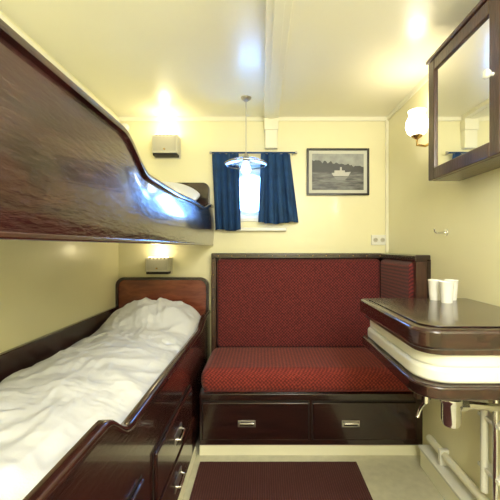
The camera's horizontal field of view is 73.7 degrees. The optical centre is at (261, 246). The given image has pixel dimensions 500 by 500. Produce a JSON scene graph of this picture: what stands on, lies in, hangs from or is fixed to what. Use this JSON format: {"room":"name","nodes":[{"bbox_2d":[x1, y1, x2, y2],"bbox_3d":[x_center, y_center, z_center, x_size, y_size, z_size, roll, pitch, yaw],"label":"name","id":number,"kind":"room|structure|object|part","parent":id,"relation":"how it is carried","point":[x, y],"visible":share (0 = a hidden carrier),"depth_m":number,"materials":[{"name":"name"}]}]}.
{"room":"ship cabin","nodes":[
{"label":"ship cabin","id":0,"kind":"room"},
{"bbox_2d":[0,10,117,352],"bbox_3d":[-1.070,0.118,0.645,0.080,2.100,3.650,0,0,0],"label":"wall","id":1,"kind":"structure","parent":0,"point":[46,287],"depth_m":1.62,"materials":[{"name":"beige paint"}]},
{"bbox_2d":[0,13,118,120],"bbox_3d":[-1.024,-0.897,0.639,0.012,0.030,3.478,0,0,0],"label":"trim","id":2,"kind":"structure","parent":1,"relation":"attached to","point":[2,17],"depth_m":1.61,"materials":[{"name":"beige paint"}]},
{"bbox_2d":[0,18,213,245],"bbox_3d":[-0.686,-0.234,1.345,0.688,0.447,2.090,0,0,0],"label":"bunk","id":3,"kind":"object","parent":1,"relation":"attached to","point":[70,171],"visible":1,"depth_m":0.60,"materials":[{"name":"brown wood"}]},
{"bbox_3d":[-0.364,-0.016,1.344,0.032,0.012,2.088,0,0,0],"label":"rail","id":4,"kind":"part","parent":3,"relation":"part of","materials":[{"name":"brown wood"}]},
{"bbox_2d":[161,181,199,200],"bbox_3d":[-0.690,-0.307,2.080,0.575,0.235,0.418,0,0,0],"label":"pillow","id":5,"kind":"object","parent":3,"relation":"on","point":[183,189],"visible":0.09,"depth_m":2.03,"materials":[{"name":"white fabric"}]},
{"bbox_3d":[-0.701,-0.257,2.373,0.658,0.400,0.035,0,0,0],"label":"headboard","id":6,"kind":"part","parent":3,"relation":"part of","materials":[{"name":"brown wood"}]},
{"bbox_2d":[0,0,479,116],"bbox_3d":[-0.064,-0.962,0.645,2.093,0.060,3.650,0,0,0],"label":"ceiling","id":7,"kind":"structure","parent":0,"point":[139,58],"depth_m":1.56,"materials":[{"name":"paint"}]},
{"bbox_2d":[224,95,266,174],"bbox_3d":[-0.100,-0.691,2.080,0.268,0.482,0.268,0,0,0],"label":"pendant lamp","id":8,"kind":"object","parent":7,"relation":"hanging from","point":[245,168],"visible":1,"depth_m":2.06,"materials":[{"name":"glass"}]},
{"bbox_2d":[242,153,248,161],"bbox_3d":[-0.100,-0.557,2.080,0.044,0.050,0.044,0,0,0],"label":"socket","id":9,"kind":"object","parent":8,"relation":"attached to","point":[245,155],"depth_m":2.07,"materials":[{"name":"silver metal"}]},
{"bbox_3d":[-0.100,-0.491,2.080,0.060,0.082,0.060,0,0,0],"label":"bulb","id":10,"kind":"part","parent":8,"relation":"part of","materials":[{"name":"white glass"}]},
{"bbox_2d":[264,0,292,118],"bbox_3d":[0.065,-0.915,0.640,0.100,0.034,3.477,0,0,0],"label":"ceiling beam","id":11,"kind":"structure","parent":7,"relation":"attached to","point":[278,12],"depth_m":1.52,"materials":[{"name":"white paint"}]},
{"bbox_2d":[118,121,387,354],"bbox_3d":[-0.064,0.118,2.460,1.933,2.100,0.140,0,0,0],"label":"wall","id":12,"kind":"structure","parent":0,"point":[327,223],"depth_m":2.39,"materials":[{"name":"beige paint"}]},
{"bbox_2d":[145,257,172,273],"bbox_3d":[-0.728,0.131,2.341,0.173,0.124,0.098,0,0,0],"label":"reading lamp","id":13,"kind":"object","parent":12,"relation":"attached to","point":[153,265],"visible":1,"depth_m":2.31,"materials":[{"name":"beige plastic"}]},
{"bbox_3d":[-0.728,0.123,2.303,0.141,0.070,0.004,0,0,0],"label":"panel","id":14,"kind":"part","parent":13,"relation":"part of","materials":[{"name":"beige"}]},
{"bbox_2d":[152,134,180,158],"bbox_3d":[-0.675,-0.709,2.341,0.188,0.154,0.098,0,0,0],"label":"reading lamp","id":15,"kind":"object","parent":12,"relation":"attached to","point":[164,146],"visible":1,"depth_m":2.31,"materials":[{"name":"beige plastic"}]},
{"bbox_3d":[-0.675,-0.717,2.303,0.156,0.100,0.004,0,0,0],"label":"panel","id":16,"kind":"part","parent":15,"relation":"part of","materials":[{"name":"beige"}]},
{"bbox_2d":[241,217,257,221],"bbox_3d":[-0.086,-0.197,2.382,0.370,0.030,0.015,0,0,0],"label":"window frame","id":17,"kind":"structure","parent":12,"relation":"attached to","point":[243,219],"depth_m":2.38,"materials":[{"name":"white ceramic"}]},
{"bbox_2d":[239,169,259,216],"bbox_3d":[-0.086,-0.397,2.480,0.370,0.370,0.020,0,0,0],"label":"porthole plate","id":18,"kind":"object","parent":12,"relation":"attached to","point":[255,170],"visible":0.17,"depth_m":2.47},
{"bbox_2d":[239,171,259,215],"bbox_3d":[-0.086,-0.397,2.479,0.350,0.350,0.022,0,0,0],"label":"ring","id":19,"kind":"object","parent":18,"relation":"attached to","point":[252,173],"depth_m":2.47,"materials":[{"name":"white metal"}]},
{"bbox_2d":[239,161,260,165],"bbox_3d":[-0.086,-0.597,2.382,0.370,0.030,0.015,0,0,0],"label":"window frame","id":20,"kind":"structure","parent":12,"relation":"attached to","point":[251,163],"depth_m":2.38,"materials":[{"name":"white ceramic"}]},
{"bbox_2d":[118,117,386,120],"bbox_3d":[-0.064,-0.917,2.384,1.933,0.030,0.012,0,0,0],"label":"trim","id":21,"kind":"structure","parent":12,"relation":"attached to","point":[119,118],"depth_m":2.38,"materials":[{"name":"beige paint"}]},
{"bbox_2d":[209,151,297,155],"bbox_3d":[-0.060,-0.661,2.357,0.620,0.020,0.065,0,0,0],"label":"curtain rod","id":22,"kind":"object","parent":12,"relation":"attached to","point":[210,152],"visible":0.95,"depth_m":2.33,"materials":[{"name":"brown metal"}]},
{"bbox_2d":[212,153,240,230],"bbox_3d":[-0.250,-0.383,2.321,0.204,0.543,0.055,0,0,0],"label":"curtain","id":23,"kind":"object","parent":22,"relation":"hanging from","point":[226,182],"visible":0.98,"depth_m":2.33,"materials":[{"name":"blue fabric"}]},
{"bbox_3d":[-0.060,-0.661,2.335,0.600,0.012,0.012,0,0,0],"label":"rod","id":24,"kind":"part","parent":22,"relation":"part of","materials":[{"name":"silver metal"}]},
{"bbox_2d":[258,153,298,223],"bbox_3d":[0.114,-0.408,2.317,0.283,0.493,0.058,0,0,0],"label":"curtain","id":25,"kind":"object","parent":22,"relation":"hanging from","point":[277,200],"visible":1,"depth_m":2.32,"materials":[{"name":"blue fabric"}]},
{"bbox_2d":[236,228,286,230],"bbox_3d":[-0.021,-0.124,2.368,0.390,0.025,0.045,0,0,0],"label":"window sill","id":26,"kind":"structure","parent":12,"relation":"attached to","point":[242,229],"depth_m":2.35,"materials":[{"name":"white wood"}]},
{"bbox_2d":[264,118,277,131],"bbox_3d":[0.065,-0.863,2.360,0.100,0.082,0.060,0,0,0],"label":"bracket","id":27,"kind":"object","parent":12,"relation":"attached to","point":[269,124],"depth_m":2.33,"materials":[{"name":"white paint"}]},
{"bbox_2d":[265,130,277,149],"bbox_3d":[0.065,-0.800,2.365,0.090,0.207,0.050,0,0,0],"label":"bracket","id":28,"kind":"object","parent":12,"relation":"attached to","point":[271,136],"visible":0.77,"depth_m":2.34,"materials":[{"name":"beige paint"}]},
{"bbox_2d":[307,148,368,194],"bbox_3d":[0.542,-0.536,2.379,0.445,0.334,0.022,0,0,0],"label":"framed picture","id":29,"kind":"object","parent":12,"relation":"attached to","point":[330,171],"visible":1,"depth_m":2.38,"materials":[{"name":"black paper"}]},
{"bbox_3d":[0.326,-0.536,2.379,0.014,0.334,0.022,0,0,0],"label":"frame","id":30,"kind":"part","parent":29,"relation":"part of","materials":[{"name":"black wood"}]},
{"bbox_2d":[312,154,363,189],"bbox_3d":[0.542,-0.536,2.379,0.369,0.258,0.003,0,0,0],"label":"print","id":31,"kind":"object","parent":29,"relation":"on","point":[329,171],"depth_m":2.38,"materials":[{"name":"grey paper"}]},
{"bbox_3d":[0.542,-0.696,2.379,0.417,0.014,0.022,0,0,0],"label":"frame","id":32,"kind":"part","parent":29,"relation":"part of","materials":[{"name":"black wood"}]},
{"bbox_3d":[0.542,-0.377,2.379,0.417,0.014,0.022,0,0,0],"label":"frame","id":33,"kind":"part","parent":29,"relation":"part of","materials":[{"name":"black"}]},
{"bbox_3d":[0.757,-0.536,2.379,0.014,0.334,0.022,0,0,0],"label":"frame","id":34,"kind":"part","parent":29,"relation":"part of","materials":[{"name":"black"}]},
{"bbox_2d":[371,235,385,244],"bbox_3d":[0.836,-0.050,2.382,0.108,0.072,0.015,0,0,0],"label":"wall socket","id":35,"kind":"object","parent":12,"relation":"attached to","point":[375,239],"visible":1,"depth_m":2.38,"materials":[{"name":"white plastic"}]},
{"bbox_2d":[385,120,388,251],"bbox_3d":[0.893,-0.432,2.380,0.020,0.940,0.020,0,0,0],"label":"trim","id":36,"kind":"structure","parent":12,"relation":"attached to","point":[386,121],"depth_m":2.37,"materials":[{"name":"beige paint"}]},
{"bbox_2d":[182,434,444,499],"bbox_3d":[-0.064,1.198,0.645,2.093,0.060,3.650,0,0,0],"label":"floor","id":37,"kind":"structure","parent":0,"point":[386,477],"depth_m":1.74,"materials":[{"name":"beige plastic"}]},
{"bbox_2d":[0,277,210,499],"bbox_3d":[-0.681,0.691,1.345,0.698,0.955,2.090,0,0,0],"label":"bunk","id":38,"kind":"object","parent":37,"relation":"on","point":[151,454],"visible":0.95,"depth_m":1.28,"materials":[{"name":"brown wood"}]},
{"bbox_2d":[0,297,200,499],"bbox_3d":[-0.703,0.460,1.331,0.601,0.255,2.002,0,0,0],"label":"duvet","id":39,"kind":"object","parent":38,"relation":"on","point":[47,406],"visible":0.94,"depth_m":1.14,"materials":[{"name":"white fabric"}]},
{"bbox_3d":[-0.365,0.795,0.735,0.014,0.175,0.570,0,0,0],"label":"drawer","id":40,"kind":"part","parent":38,"relation":"part of","materials":[{"name":"brown wood"}]},
{"bbox_3d":[-0.704,0.469,2.370,0.653,0.498,0.040,0,0,0],"label":"headboard","id":41,"kind":"part","parent":38,"relation":"part of","materials":[{"name":"red wood"}]},
{"bbox_3d":[-0.365,0.795,1.420,0.014,0.175,0.560,0,0,0],"label":"drawer","id":42,"kind":"part","parent":38,"relation":"part of","materials":[{"name":"brown wood"}]},
{"bbox_3d":[-0.365,0.991,1.420,0.014,0.175,0.560,0,0,0],"label":"drawer","id":43,"kind":"part","parent":38,"relation":"part of","materials":[{"name":"brown wood"}]},
{"bbox_3d":[-0.356,0.795,1.420,0.003,0.044,0.110,0,0,0],"label":"handle plate","id":44,"kind":"part","parent":38,"relation":"part of","materials":[{"name":"silver metal"}]},
{"bbox_3d":[-0.356,0.991,1.420,0.003,0.044,0.110,0,0,0],"label":"handle plate","id":45,"kind":"part","parent":38,"relation":"part of","materials":[{"name":"silver metal"}]},
{"bbox_3d":[-0.344,0.798,1.420,0.026,0.015,0.099,0,0,0],"label":"handle","id":46,"kind":"part","parent":38,"relation":"part of","materials":[{"name":"silver metal"}]},
{"bbox_3d":[-0.344,0.994,1.420,0.026,0.015,0.099,0,0,0],"label":"handle","id":47,"kind":"part","parent":38,"relation":"part of","materials":[{"name":"silver metal"}]},
{"bbox_2d":[189,462,372,499],"bbox_3d":[0.087,1.163,1.075,0.845,0.010,1.450,0,0,0],"label":"rug","id":48,"kind":"object","parent":37,"relation":"on","point":[213,480],"visible":1,"depth_m":1.65,"materials":[{"name":"red carpet"}]},
{"bbox_2d":[199,253,430,454],"bbox_3d":[0.276,0.606,2.085,1.254,1.125,0.610,0,0,0],"label":"bench sofa","id":49,"kind":"object","parent":37,"relation":"on","point":[288,370],"visible":0.76,"depth_m":1.91,"materials":[{"name":"red fabric"}]},
{"bbox_3d":[-0.085,0.986,1.856,0.100,0.035,0.004,0,0,0],"label":"handle plate","id":50,"kind":"part","parent":49,"relation":"part of","materials":[{"name":"silver metal"}]},
{"bbox_3d":[-0.085,0.977,1.847,0.088,0.010,0.018,0,0,0],"label":"handle","id":51,"kind":"part","parent":49,"relation":"part of","materials":[{"name":"silver metal"}]},
{"bbox_3d":[-0.035,0.973,1.864,0.591,0.206,0.012,0,0,0],"label":"drawer","id":52,"kind":"part","parent":49,"relation":"part of","materials":[{"name":"brown wood"}]},
{"bbox_3d":[0.276,0.061,2.342,1.254,0.037,0.095,0,0,0],"label":"rail","id":53,"kind":"part","parent":49,"relation":"part of","materials":[{"name":"brown wood"}]},
{"bbox_2d":[217,259,379,347],"bbox_3d":[0.253,0.391,2.326,1.131,0.615,0.083,0,0,0],"label":"cushion","id":54,"kind":"object","parent":49,"relation":"on","point":[262,303],"depth_m":2.29,"materials":[{"name":"red fabric"}]},
{"bbox_3d":[0.276,0.442,2.379,1.254,0.748,0.022,0,0,0],"label":"panel","id":55,"kind":"part","parent":49,"relation":"part of","materials":[{"name":"red fabric"}]},
{"bbox_2d":[201,348,408,389],"bbox_3d":[0.264,0.748,2.069,1.218,0.136,0.462,0,0,0],"label":"seat cushion","id":56,"kind":"object","parent":49,"relation":"on","point":[225,368],"depth_m":1.86,"materials":[{"name":"red fabric"}]},
{"bbox_3d":[0.276,0.835,1.861,1.254,0.037,0.018,0,0,0],"label":"rail","id":57,"kind":"part","parent":49,"relation":"part of","materials":[{"name":"brown wood"}]},
{"bbox_3d":[0.495,0.986,1.856,0.100,0.035,0.004,0,0,0],"label":"handle plate","id":58,"kind":"part","parent":49,"relation":"part of","materials":[{"name":"silver metal"}]},
{"bbox_3d":[0.495,0.977,1.847,0.088,0.010,0.018,0,0,0],"label":"handle","id":59,"kind":"part","parent":49,"relation":"part of","materials":[{"name":"silver metal"}]},
{"bbox_3d":[0.573,0.973,1.864,0.575,0.206,0.012,0,0,0],"label":"drawer","id":60,"kind":"part","parent":49,"relation":"part of","materials":[{"name":"brown wood"}]},
{"bbox_2d":[381,259,413,297],"bbox_3d":[0.846,0.391,2.054,0.075,0.615,0.472,0,0,0],"label":"cushion","id":61,"kind":"object","parent":49,"relation":"on","point":[397,275],"depth_m":1.99,"materials":[{"name":"red fabric"}]},
{"bbox_3d":[0.861,0.061,2.038,0.085,0.037,0.515,0,0,0],"label":"rail","id":62,"kind":"part","parent":49,"relation":"part of","materials":[{"name":"brown wood"}]},
{"bbox_3d":[0.893,0.442,2.074,0.020,0.748,0.588,0,0,0],"label":"panel","id":63,"kind":"part","parent":49,"relation":"part of","materials":[{"name":"brown wood"}]},
{"bbox_2d":[418,435,488,499],"bbox_3d":[0.867,1.073,0.344,0.069,0.189,2.867,0,0,0],"label":"duct","id":64,"kind":"object","parent":37,"relation":"on","point":[450,480],"visible":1,"depth_m":1.55,"materials":[{"name":"beige paint"}]},
{"bbox_2d":[388,81,499,499],"bbox_3d":[0.943,0.118,0.645,0.080,2.100,3.650,0,0,0],"label":"wall","id":65,"kind":"structure","parent":0,"point":[469,208],"depth_m":1.61,"materials":[{"name":"beige paint"}]},
{"bbox_2d":[387,74,427,119],"bbox_3d":[0.897,-0.917,0.639,0.012,0.030,3.478,0,0,0],"label":"trim","id":66,"kind":"structure","parent":65,"relation":"attached to","point":[425,79],"depth_m":2.02,"materials":[{"name":"beige paint"}]},
{"bbox_2d":[405,108,427,146],"bbox_3d":[0.824,-0.606,1.720,0.158,0.194,0.110,0,0,0],"label":"wall sconce","id":67,"kind":"object","parent":65,"relation":"attached to","point":[417,121],"visible":0.83,"depth_m":1.69,"materials":[{"name":"white glass"}]},
{"bbox_3d":[0.845,-0.539,1.720,0.103,0.047,0.014,0,0,0],"label":"arm","id":68,"kind":"part","parent":67,"relation":"part of","materials":[{"name":"gold metal"}]},
{"bbox_2d":[360,298,499,499],"bbox_3d":[0.664,0.587,1.185,0.478,0.732,0.570,0,0,0],"label":"vanity","id":69,"kind":"object","parent":65,"relation":"attached to","point":[449,353],"visible":1,"depth_m":1.01,"materials":[{"name":"brown wood"}]},
{"bbox_3d":[0.577,0.587,1.204,0.061,0.049,0.012,0,0,-34],"label":"valve lever","id":70,"kind":"part","parent":69,"relation":"part of","materials":[{"name":"silver metal"}]},
{"bbox_2d":[360,298,499,350],"bbox_3d":[0.664,0.254,1.185,0.478,0.058,0.570,0,0,0],"label":"countertop","id":71,"kind":"structure","parent":69,"relation":"on","point":[422,336],"depth_m":0.91,"materials":[{"name":"brown wood"}]},
{"bbox_2d":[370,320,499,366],"bbox_3d":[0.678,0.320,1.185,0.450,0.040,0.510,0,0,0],"label":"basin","id":72,"kind":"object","parent":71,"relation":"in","point":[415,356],"depth_m":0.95,"materials":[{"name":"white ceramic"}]},
{"bbox_2d":[428,279,442,300],"bbox_3d":[0.725,0.179,1.395,0.056,0.084,0.056,0,0,0],"label":"plastic cup","id":73,"kind":"object","parent":71,"relation":"on","point":[433,284],"visible":0.95,"depth_m":1.38,"materials":[{"name":"white plastic"}]},
{"bbox_2d":[439,281,454,302],"bbox_3d":[0.735,0.179,1.325,0.056,0.084,0.056,0,0,0],"label":"plastic cup","id":74,"kind":"object","parent":71,"relation":"on","point":[446,287],"visible":1,"depth_m":1.31,"materials":[{"name":"white plastic"}]},
{"bbox_2d":[444,279,458,300],"bbox_3d":[0.792,0.179,1.395,0.056,0.084,0.056,0,0,0],"label":"plastic cup","id":75,"kind":"object","parent":71,"relation":"on","point":[454,280],"visible":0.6,"depth_m":1.37,"materials":[{"name":"white plastic"}]},
{"bbox_2d":[362,335,499,399],"bbox_3d":[0.666,0.401,1.183,0.474,0.038,0.555,0,0,0],"label":"shelf","id":76,"kind":"object","parent":69,"relation":"attached to","point":[420,384],"depth_m":0.93,"materials":[{"name":"brown wood"}]},
{"bbox_2d":[368,327,499,383],"bbox_3d":[0.674,0.360,1.183,0.458,0.045,0.523,0,0,0],"label":"basin","id":77,"kind":"object","parent":69,"relation":"in","point":[418,370],"depth_m":0.95,"materials":[{"name":"white ceramic"}]},
{"bbox_2d":[468,400,499,411],"bbox_3d":[0.786,0.563,1.180,0.233,0.037,0.028,0,0,0],"label":"pipe","id":78,"kind":"object","parent":69,"relation":"attached to","point":[495,407],"depth_m":1.17,"materials":[{"name":"metal"}]},
{"bbox_2d":[434,228,448,235],"bbox_3d":[0.872,-0.072,1.630,0.063,0.037,0.036,0,0,0],"label":"wall hook","id":79,"kind":"object","parent":65,"relation":"attached to","point":[446,231],"visible":1,"depth_m":1.62,"materials":[{"name":"silver metal"}]},
{"bbox_2d":[426,0,499,180],"bbox_3d":[0.815,-0.575,1.291,0.177,0.550,0.474,0,0,0],"label":"upper cabinet","id":80,"kind":"object","parent":65,"relation":"attached to","point":[464,71],"visible":1,"depth_m":1.25,"materials":[{"name":"brown wood"}]},
{"bbox_3d":[0.827,-0.841,1.291,0.153,0.018,0.474,0,0,0],"label":"cornice","id":81,"kind":"part","parent":80,"relation":"part of","materials":[{"name":"brown wood"}]},
{"bbox_3d":[0.768,-0.806,1.291,0.020,0.052,0.354,0,0,0],"label":"door rail","id":82,"kind":"part","parent":80,"relation":"part of","materials":[{"name":"brown wood"}]},
{"bbox_2d":[436,17,488,165],"bbox_3d":[0.771,-0.566,1.291,0.006,0.432,0.358,0,0,0],"label":"mirror","id":83,"kind":"object","parent":80,"relation":"on","point":[462,94],"depth_m":1.26,"materials":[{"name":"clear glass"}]},
{"bbox_3d":[0.768,-0.326,1.291,0.020,0.052,0.354,0,0,0],"label":"door rail","id":84,"kind":"part","parent":80,"relation":"part of","materials":[{"name":"brown wood"}]},
{"bbox_3d":[0.742,-0.567,1.092,0.032,0.032,0.032,0,0,0],"label":"knob","id":85,"kind":"part","parent":80,"relation":"part of","materials":[{"name":"white ceramic"}]}
]}

